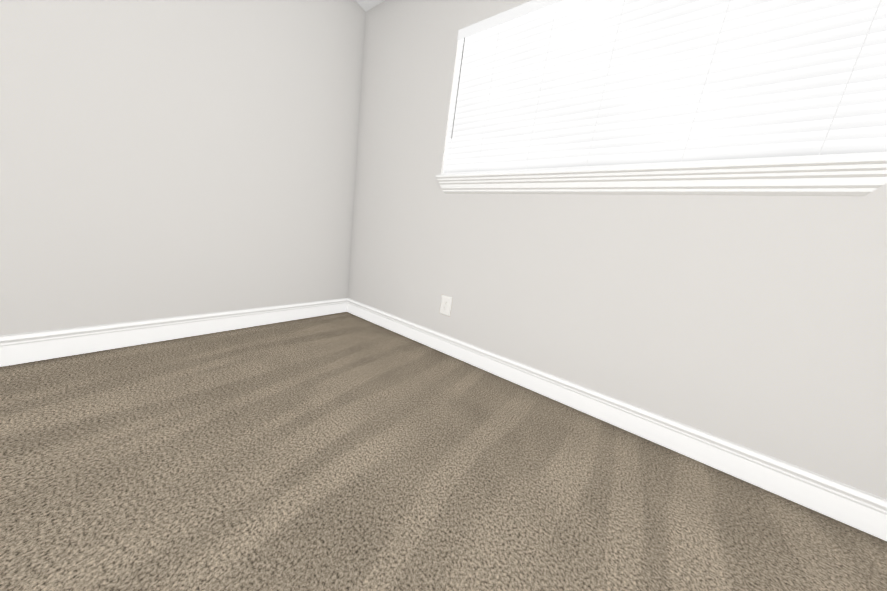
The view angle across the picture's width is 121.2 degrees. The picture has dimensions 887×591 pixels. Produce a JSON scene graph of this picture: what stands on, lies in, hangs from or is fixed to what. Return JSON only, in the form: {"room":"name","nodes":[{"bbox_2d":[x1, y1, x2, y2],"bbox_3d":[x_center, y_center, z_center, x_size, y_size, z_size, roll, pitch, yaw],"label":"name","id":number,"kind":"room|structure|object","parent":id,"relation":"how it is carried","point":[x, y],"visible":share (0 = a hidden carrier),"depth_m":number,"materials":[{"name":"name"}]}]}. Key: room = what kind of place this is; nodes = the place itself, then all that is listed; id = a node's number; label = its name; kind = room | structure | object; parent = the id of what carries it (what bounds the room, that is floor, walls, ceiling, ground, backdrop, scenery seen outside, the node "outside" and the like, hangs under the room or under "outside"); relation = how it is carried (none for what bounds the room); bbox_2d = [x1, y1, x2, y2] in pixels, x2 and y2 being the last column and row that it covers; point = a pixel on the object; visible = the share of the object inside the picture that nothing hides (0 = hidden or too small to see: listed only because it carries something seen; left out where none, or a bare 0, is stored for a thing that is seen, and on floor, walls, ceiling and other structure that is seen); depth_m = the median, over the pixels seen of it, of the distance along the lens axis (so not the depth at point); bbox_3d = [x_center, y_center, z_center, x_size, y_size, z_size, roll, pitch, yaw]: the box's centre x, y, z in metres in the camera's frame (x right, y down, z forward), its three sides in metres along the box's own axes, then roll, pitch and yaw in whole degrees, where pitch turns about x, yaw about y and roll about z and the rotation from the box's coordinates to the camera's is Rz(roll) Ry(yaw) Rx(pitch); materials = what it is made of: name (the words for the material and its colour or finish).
{"room":"empty bedroom","nodes":[
{"label":"empty bedroom","id":0,"kind":"room"},
{"bbox_2d":[0,0,365,335],"bbox_3d":[-1.842,-0.892,0.756,0.140,2.440,3.870,15,14,32],"label":"wall","id":1,"kind":"structure","parent":0,"point":[165,158],"depth_m":1.32,"materials":[{"name":"paint"}]},
{"bbox_2d":[0,298,347,366],"bbox_3d":[-1.937,0.246,0.942,0.016,0.132,3.590,15,14,32],"label":"baseboard","id":2,"kind":"structure","parent":1,"relation":"attached to","point":[20,348],"depth_m":1.36,"materials":[{"name":"white wood"}]},
{"bbox_2d":[355,0,384,10],"bbox_3d":[-0.149,-1.708,-0.493,3.870,0.100,3.870,15,14,32],"label":"ceiling","id":3,"kind":"structure","parent":0,"point":[366,5],"depth_m":1.88,"materials":[{"name":"paint"}]},
{"bbox_2d":[0,312,886,590],"bbox_3d":[-0.496,0.758,0.009,3.870,0.100,3.870,15,14,32],"label":"floor","id":4,"kind":"structure","parent":0,"point":[344,451],"depth_m":0.79,"materials":[{"name":"beige carpet"}]},
{"bbox_2d":[348,0,886,499],"bbox_3d":[0.728,-0.638,1.290,3.590,2.440,0.140,15,14,32],"label":"wall","id":5,"kind":"structure","parent":0,"point":[756,322],"depth_m":1.16,"materials":[{"name":"paint"}]},
{"bbox_2d":[439,294,452,316],"bbox_3d":[0.015,0.071,1.764,0.091,0.143,0.009,15,14,32],"label":"electrical outlet","id":6,"kind":"object","parent":5,"relation":"attached to","point":[446,305],"visible":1,"depth_m":1.76,"materials":[{"name":"white plastic"}]},
{"bbox_2d":[347,298,886,540],"bbox_3d":[0.526,0.489,1.454,3.590,0.132,0.016,15,14,32],"label":"baseboard","id":7,"kind":"structure","parent":5,"relation":"attached to","point":[861,510],"depth_m":1.11,"materials":[{"name":"white wood"}]},
{"bbox_2d":[436,156,886,195],"bbox_3d":[0.706,-0.562,1.262,1.790,0.110,0.124,15,14,32],"label":"window sill","id":8,"kind":"structure","parent":5,"relation":"attached to","point":[860,176],"depth_m":1.00,"materials":[{"name":"white wood"}]},
{"bbox_2d":[441,0,886,174],"bbox_3d":[0.768,-1.027,1.163,1.762,0.842,0.075,15,14,32],"label":"window blinds","id":9,"kind":"object","parent":5,"relation":"attached to","point":[544,85],"visible":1,"depth_m":1.05,"materials":[{"name":"white plastic"}]}
]}

